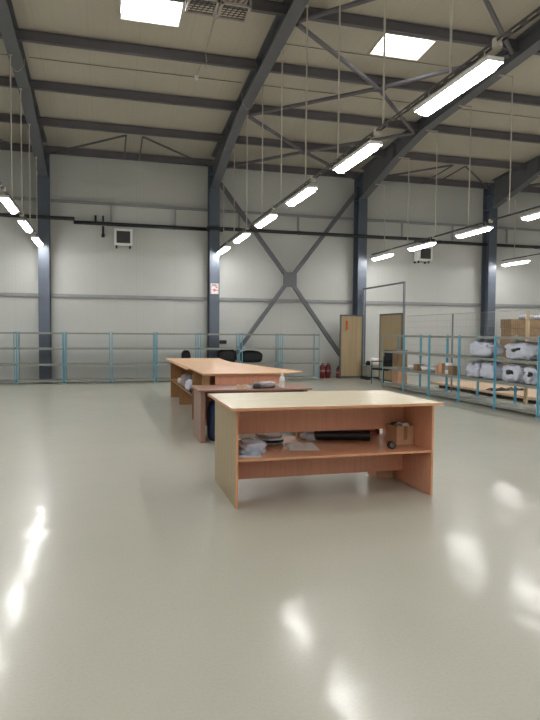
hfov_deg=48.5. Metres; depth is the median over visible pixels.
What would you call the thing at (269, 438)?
folded fabric
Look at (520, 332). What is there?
cardboard box
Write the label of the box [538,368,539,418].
shelving unit
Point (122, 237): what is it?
wall heater
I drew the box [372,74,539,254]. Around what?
rail
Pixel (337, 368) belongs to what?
fire extinguisher
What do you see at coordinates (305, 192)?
diffuser
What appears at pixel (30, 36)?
purlin
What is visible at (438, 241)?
pipe
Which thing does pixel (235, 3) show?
outlet
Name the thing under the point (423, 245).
diffuser
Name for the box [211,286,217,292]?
print
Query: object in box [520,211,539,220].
strip light
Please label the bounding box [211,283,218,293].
notice
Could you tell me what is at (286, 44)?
conduit
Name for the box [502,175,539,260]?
rail
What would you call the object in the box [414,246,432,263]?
wall heater
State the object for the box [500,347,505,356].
cardboard box
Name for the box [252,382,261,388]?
tool
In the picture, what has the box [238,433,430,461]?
shelf
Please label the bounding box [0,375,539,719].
floor
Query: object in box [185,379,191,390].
bundle
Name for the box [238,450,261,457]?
papers
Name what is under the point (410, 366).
bowl
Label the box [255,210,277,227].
strip light
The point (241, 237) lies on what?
diffuser
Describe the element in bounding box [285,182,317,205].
strip light
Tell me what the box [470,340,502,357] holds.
plastic bag
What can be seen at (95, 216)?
valve
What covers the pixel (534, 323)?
cardboard box
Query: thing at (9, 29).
rafter
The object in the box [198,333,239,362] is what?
shelving unit
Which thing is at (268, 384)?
folded cloth
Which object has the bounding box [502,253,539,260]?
tray
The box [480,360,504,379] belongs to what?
plastic bag
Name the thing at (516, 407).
shelving unit
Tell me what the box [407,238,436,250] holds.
strip light
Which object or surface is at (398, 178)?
purlin
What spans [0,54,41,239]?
rail
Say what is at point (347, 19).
purlin
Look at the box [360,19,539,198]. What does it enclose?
rafter
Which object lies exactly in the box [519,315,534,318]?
plastic bag
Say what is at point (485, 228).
strip light
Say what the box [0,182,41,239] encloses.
fluorescent lights
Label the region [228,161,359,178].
purlin
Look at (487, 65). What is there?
strip light
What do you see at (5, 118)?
purlin
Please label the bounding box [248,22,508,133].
brace
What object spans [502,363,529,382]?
plastic bag
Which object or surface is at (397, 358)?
cardboard box
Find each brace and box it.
[0,139,32,151]
[50,135,208,166]
[220,182,356,355]
[226,117,412,179]
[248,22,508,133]
[298,0,513,54]
[386,164,488,189]
[525,183,539,187]
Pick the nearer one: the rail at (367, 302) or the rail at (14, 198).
the rail at (14, 198)
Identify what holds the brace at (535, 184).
attached to the purlin
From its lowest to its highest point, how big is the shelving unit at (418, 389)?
1.480 m
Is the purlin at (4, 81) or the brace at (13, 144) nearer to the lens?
the purlin at (4, 81)
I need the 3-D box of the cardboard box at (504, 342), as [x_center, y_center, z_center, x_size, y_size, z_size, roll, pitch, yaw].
[8.117,-0.575,20.022,0.620,0.312,0.553,0,3,-15]
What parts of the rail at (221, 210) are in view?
rail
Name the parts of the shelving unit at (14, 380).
post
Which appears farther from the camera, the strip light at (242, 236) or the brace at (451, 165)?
the brace at (451, 165)
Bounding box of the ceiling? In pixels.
[0,0,539,186]
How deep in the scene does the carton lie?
5.83 m
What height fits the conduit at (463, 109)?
0.016 m
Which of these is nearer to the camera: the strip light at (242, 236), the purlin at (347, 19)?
the purlin at (347, 19)
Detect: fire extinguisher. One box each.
[320,363,325,377]
[325,363,330,377]
[336,366,338,377]
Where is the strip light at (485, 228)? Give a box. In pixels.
[454,224,492,237]
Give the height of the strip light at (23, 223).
0.203 m
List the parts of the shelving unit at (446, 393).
post, post, post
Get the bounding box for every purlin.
[0,76,17,87]
[0,113,26,124]
[0,142,32,151]
[18,29,255,70]
[28,79,239,111]
[38,117,224,142]
[44,146,212,166]
[176,0,286,16]
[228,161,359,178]
[235,136,386,156]
[248,104,419,130]
[270,62,459,96]
[300,7,518,51]
[360,172,488,188]
[402,152,526,169]
[429,124,539,143]
[475,90,539,106]
[489,183,539,192]
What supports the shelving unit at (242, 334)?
on the floor
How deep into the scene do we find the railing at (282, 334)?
18.87 m
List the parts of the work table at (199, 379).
panel, panel, panel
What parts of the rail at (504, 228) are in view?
rail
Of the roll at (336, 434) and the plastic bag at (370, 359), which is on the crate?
the plastic bag at (370, 359)
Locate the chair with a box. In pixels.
[371,350,392,383]
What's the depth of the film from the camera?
14.65 m
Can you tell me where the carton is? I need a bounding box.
[385,421,413,444]
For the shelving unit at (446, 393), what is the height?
1.480 m
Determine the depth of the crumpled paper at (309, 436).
5.99 m
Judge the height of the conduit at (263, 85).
0.016 m
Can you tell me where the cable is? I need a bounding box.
[197,17,215,75]
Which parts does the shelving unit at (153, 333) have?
post, post, post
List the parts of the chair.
seat, backrest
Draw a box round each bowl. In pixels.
[408,363,414,369]
[421,365,427,370]
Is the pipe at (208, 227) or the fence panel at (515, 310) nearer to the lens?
the fence panel at (515, 310)
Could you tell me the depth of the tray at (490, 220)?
14.89 m
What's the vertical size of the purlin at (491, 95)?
0.200 m
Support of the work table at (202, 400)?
on the floor
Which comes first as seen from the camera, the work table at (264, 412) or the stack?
the work table at (264, 412)
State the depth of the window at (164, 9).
11.38 m
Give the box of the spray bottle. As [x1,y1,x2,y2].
[279,371,284,387]
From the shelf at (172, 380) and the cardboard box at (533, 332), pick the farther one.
the cardboard box at (533, 332)
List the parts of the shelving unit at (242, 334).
post, post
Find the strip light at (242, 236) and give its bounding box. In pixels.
[233,229,250,242]
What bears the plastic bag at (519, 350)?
on the shelving unit at (516, 407)
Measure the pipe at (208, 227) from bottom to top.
0.130 m
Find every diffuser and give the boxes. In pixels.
[32,238,42,245]
[217,247,229,253]
[234,234,248,242]
[256,215,275,227]
[287,188,315,205]
[408,243,434,250]
[502,261,528,265]
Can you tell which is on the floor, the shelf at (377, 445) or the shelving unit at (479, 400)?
the shelving unit at (479, 400)
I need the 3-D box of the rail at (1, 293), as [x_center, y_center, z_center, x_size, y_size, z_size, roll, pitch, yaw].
[-9.131,-1.929,17.311,4.670,0.102,0.058,0,3,-15]
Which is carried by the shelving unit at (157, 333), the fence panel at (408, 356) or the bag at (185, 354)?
the bag at (185, 354)
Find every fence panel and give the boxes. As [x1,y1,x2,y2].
[407,314,451,390]
[452,310,524,403]
[527,309,539,406]
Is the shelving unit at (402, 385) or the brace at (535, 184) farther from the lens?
the brace at (535, 184)
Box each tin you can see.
[430,365,434,371]
[445,363,451,373]
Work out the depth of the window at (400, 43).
12.71 m
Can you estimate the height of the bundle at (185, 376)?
0.271 m
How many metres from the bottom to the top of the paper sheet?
0.011 m
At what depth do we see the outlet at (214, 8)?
10.34 m
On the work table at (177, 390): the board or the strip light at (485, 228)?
the board
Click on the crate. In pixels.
(366, 369)
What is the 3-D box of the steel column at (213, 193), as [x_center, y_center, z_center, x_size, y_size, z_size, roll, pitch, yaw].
[-1.793,-2.816,19.026,0.400,6.850,0.470,0,3,-15]
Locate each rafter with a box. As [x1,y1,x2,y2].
[0,0,46,175]
[211,0,308,187]
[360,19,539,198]
[491,155,539,207]
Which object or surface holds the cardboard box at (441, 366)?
on the shelving unit at (446, 393)
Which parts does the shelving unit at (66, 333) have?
post, post, post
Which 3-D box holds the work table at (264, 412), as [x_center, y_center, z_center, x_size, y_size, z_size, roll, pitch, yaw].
[0.466,0.801,5.777,1.950,0.875,1.220,0,3,-15]
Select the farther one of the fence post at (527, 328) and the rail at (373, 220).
the rail at (373, 220)
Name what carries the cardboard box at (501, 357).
on the cardboard box
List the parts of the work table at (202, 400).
panel, modesty panel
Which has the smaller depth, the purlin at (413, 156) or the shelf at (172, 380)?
the shelf at (172, 380)
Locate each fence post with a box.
[450,314,453,391]
[523,311,529,405]
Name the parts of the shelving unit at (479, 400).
post, post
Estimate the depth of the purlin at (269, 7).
11.02 m
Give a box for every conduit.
[29,57,241,82]
[263,85,414,103]
[286,44,466,69]
[463,109,539,118]
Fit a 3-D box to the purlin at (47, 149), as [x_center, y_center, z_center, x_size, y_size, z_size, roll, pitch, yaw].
[-4.229,-6.211,18.314,5.005,0.200,0.100,0,3,-15]
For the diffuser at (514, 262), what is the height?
0.083 m
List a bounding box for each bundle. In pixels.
[181,373,191,386]
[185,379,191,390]
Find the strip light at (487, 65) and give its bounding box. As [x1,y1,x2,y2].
[414,53,503,115]
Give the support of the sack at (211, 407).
on the floor
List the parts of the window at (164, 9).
pane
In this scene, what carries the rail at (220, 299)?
attached to the wall
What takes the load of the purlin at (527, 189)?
attached to the steel column at (489, 253)
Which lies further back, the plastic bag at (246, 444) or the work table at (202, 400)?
the work table at (202, 400)
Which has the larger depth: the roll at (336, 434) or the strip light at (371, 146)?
the strip light at (371, 146)
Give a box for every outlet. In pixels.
[185,0,219,16]
[216,0,251,22]
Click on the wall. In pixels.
(159, 262)
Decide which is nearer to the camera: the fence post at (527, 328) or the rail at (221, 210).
the fence post at (527, 328)
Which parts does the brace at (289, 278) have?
plate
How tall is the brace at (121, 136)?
0.220 m
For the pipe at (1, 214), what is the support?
attached to the steel column at (43, 182)
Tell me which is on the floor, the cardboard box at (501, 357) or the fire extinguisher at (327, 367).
the fire extinguisher at (327, 367)
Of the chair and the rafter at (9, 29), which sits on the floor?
the chair
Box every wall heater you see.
[114,228,132,248]
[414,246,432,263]
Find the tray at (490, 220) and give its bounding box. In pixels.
[372,205,539,254]
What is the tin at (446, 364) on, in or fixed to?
on the shelving unit at (446, 393)
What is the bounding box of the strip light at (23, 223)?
[18,219,32,232]
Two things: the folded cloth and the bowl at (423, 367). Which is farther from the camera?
the bowl at (423, 367)
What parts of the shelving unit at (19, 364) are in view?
post, post, post, post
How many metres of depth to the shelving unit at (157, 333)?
17.79 m
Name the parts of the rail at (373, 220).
rail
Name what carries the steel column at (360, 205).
on the floor
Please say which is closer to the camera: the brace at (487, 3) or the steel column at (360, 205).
the brace at (487, 3)
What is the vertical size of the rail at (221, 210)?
0.575 m
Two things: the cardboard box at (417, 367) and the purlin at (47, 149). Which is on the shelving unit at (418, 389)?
the cardboard box at (417, 367)
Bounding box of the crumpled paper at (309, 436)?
[300,431,315,440]
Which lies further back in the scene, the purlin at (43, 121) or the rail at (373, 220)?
the rail at (373, 220)
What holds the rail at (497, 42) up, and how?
hanging from the rafter at (281, 28)
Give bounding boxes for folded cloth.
[252,381,276,387]
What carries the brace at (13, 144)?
attached to the steel column at (43, 182)
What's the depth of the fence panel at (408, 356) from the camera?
15.98 m
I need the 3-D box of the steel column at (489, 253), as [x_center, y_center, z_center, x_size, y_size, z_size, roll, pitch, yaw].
[7.896,-2.862,21.657,0.400,6.850,0.470,0,3,-15]
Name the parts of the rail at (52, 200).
rail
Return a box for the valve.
[94,215,104,237]
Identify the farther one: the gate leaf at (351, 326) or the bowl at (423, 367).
the gate leaf at (351, 326)
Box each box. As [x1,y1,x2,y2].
[219,340,226,343]
[368,471,392,478]
[392,350,406,366]
[392,366,406,383]
[413,364,425,370]
[438,363,444,373]
[448,366,460,374]
[500,319,525,328]
[500,339,524,346]
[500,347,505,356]
[500,357,524,364]
[501,329,524,336]
[529,329,539,336]
[530,319,539,328]
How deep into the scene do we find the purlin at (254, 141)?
17.54 m
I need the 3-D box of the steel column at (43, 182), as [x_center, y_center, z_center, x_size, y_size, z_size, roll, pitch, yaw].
[-6.661,-2.793,17.703,0.400,6.850,0.470,0,3,-15]
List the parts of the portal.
post, post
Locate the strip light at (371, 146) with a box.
[333,137,381,172]
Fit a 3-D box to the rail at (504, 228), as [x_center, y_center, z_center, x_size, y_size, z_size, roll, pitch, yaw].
[10.261,-4.576,22.384,4.620,0.575,0.060,0,3,-15]
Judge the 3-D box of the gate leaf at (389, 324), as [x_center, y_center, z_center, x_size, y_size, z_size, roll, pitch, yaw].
[3.659,-0.358,18.188,0.040,2.100,1.520,0,3,-15]
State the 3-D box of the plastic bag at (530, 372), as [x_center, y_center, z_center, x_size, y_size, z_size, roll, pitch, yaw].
[4.949,0.277,11.156,0.461,0.363,0.423,0,3,-15]
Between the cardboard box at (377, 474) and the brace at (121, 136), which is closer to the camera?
the cardboard box at (377, 474)
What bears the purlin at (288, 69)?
attached to the rafter at (376, 170)
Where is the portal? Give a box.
[363,281,405,364]
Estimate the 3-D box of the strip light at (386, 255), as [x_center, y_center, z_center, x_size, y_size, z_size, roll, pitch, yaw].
[3.628,-3.385,19.393,0.176,0.203,1.344,0,3,-15]
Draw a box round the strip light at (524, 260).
[501,259,529,265]
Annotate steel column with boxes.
[37,147,51,378]
[207,160,219,357]
[352,173,367,377]
[480,184,497,361]
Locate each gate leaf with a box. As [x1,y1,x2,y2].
[339,315,362,378]
[379,313,402,381]
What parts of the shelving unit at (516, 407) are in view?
post, post, post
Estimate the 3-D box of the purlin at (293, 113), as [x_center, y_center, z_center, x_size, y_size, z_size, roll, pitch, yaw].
[1.678,-6.369,15.742,4.970,0.200,0.100,0,3,-15]
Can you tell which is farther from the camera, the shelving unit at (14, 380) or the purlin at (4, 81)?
the shelving unit at (14, 380)
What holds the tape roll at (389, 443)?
on the work table at (264, 412)
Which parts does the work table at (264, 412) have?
panel, panel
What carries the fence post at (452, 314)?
on the floor
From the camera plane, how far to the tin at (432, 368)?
14.47 m
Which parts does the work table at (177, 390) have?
panel, panel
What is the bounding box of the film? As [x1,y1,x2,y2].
[486,387,523,390]
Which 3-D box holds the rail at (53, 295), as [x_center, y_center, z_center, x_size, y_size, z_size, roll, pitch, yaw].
[-4.286,-1.952,18.627,4.690,0.102,0.058,0,3,-15]
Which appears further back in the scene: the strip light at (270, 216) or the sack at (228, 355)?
the sack at (228, 355)
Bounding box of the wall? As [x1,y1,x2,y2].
[0,150,539,379]
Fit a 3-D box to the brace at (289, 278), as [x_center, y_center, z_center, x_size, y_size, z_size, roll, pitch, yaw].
[0.635,-2.553,19.688,4.726,6.173,0.160,0,3,-15]
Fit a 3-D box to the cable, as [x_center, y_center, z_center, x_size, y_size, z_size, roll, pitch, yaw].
[-1.203,-6.447,12.139,0.116,0.404,3.132,0,3,-15]
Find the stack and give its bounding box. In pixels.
[430,381,538,400]
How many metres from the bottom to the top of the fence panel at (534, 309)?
1.958 m
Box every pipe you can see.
[0,213,74,220]
[74,220,222,231]
[207,226,434,240]
[414,240,539,248]
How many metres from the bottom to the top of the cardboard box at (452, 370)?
0.202 m
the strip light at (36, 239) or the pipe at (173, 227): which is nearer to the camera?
the strip light at (36, 239)
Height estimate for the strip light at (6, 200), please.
0.203 m
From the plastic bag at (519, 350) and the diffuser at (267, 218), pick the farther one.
the diffuser at (267, 218)
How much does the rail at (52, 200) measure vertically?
0.575 m
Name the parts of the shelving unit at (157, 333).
post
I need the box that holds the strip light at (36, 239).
[31,234,42,245]
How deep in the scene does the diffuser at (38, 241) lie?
16.46 m
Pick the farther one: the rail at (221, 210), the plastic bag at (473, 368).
the rail at (221, 210)
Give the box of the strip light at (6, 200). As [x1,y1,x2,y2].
[0,195,18,213]
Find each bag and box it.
[181,350,190,357]
[238,437,266,453]
[368,358,378,365]
[465,361,483,377]
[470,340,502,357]
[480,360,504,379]
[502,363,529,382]
[504,340,537,359]
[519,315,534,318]
[523,365,539,384]
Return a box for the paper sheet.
[284,442,318,450]
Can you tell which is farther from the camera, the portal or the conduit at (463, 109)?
the portal
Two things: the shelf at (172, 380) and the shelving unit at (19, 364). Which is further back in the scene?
the shelving unit at (19, 364)
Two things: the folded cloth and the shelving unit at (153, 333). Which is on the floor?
the shelving unit at (153, 333)
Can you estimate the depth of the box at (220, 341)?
19.28 m
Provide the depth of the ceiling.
13.99 m
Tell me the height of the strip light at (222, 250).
0.203 m
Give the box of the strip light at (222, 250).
[217,243,230,253]
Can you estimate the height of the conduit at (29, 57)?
0.016 m
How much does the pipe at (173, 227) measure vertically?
0.130 m
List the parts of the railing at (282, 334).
post, post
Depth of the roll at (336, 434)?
5.98 m
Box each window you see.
[118,0,184,27]
[367,32,437,61]
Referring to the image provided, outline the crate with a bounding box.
[360,365,378,379]
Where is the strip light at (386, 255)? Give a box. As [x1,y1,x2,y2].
[371,253,393,260]
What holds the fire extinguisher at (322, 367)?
on the floor
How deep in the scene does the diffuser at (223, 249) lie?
17.96 m
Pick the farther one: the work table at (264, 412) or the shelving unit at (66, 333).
the shelving unit at (66, 333)
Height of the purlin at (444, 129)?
0.200 m
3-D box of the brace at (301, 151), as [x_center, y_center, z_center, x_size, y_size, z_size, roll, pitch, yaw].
[1.165,-6.116,17.633,4.670,0.403,3.922,0,3,-15]
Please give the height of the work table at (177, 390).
0.875 m
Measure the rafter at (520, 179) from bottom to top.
2.076 m
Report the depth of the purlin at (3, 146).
17.43 m
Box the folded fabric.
[255,432,283,444]
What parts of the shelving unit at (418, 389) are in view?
post, post, post, post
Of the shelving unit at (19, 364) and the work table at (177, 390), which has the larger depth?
the shelving unit at (19, 364)
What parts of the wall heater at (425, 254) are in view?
frame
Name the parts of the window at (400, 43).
pane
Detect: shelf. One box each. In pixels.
[170,379,191,395]
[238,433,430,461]
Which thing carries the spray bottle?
on the work table at (202, 400)
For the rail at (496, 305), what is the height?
0.102 m
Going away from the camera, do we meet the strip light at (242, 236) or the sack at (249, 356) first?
the strip light at (242, 236)
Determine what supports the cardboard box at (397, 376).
on the floor
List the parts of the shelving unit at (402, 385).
post, post, post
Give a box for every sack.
[207,400,214,440]
[217,350,236,361]
[240,350,262,362]
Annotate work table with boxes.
[166,359,229,419]
[191,384,311,442]
[192,370,285,425]
[208,390,442,508]
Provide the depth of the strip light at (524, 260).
20.62 m
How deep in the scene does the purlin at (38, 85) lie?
14.38 m
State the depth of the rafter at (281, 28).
13.31 m
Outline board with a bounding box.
[165,358,302,373]
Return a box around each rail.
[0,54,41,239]
[0,292,37,296]
[10,196,35,200]
[51,199,207,224]
[52,294,206,299]
[219,0,539,247]
[219,297,351,303]
[220,209,353,230]
[366,301,480,305]
[367,218,482,239]
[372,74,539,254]
[495,304,539,307]
[497,227,539,242]
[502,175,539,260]
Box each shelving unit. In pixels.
[0,331,16,383]
[16,331,64,383]
[65,332,109,383]
[112,332,154,382]
[155,332,198,381]
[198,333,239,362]
[238,333,280,367]
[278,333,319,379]
[382,334,420,390]
[403,334,446,395]
[429,335,478,401]
[459,335,515,408]
[494,335,539,417]
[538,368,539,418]
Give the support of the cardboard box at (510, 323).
on the cardboard box at (520, 332)
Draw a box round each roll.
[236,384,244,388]
[314,430,370,439]
[387,441,395,448]
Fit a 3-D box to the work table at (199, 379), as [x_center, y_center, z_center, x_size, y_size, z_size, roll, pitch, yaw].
[-0.540,0.615,9.666,1.260,0.875,1.360,0,3,-15]
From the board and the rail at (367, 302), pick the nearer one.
the board

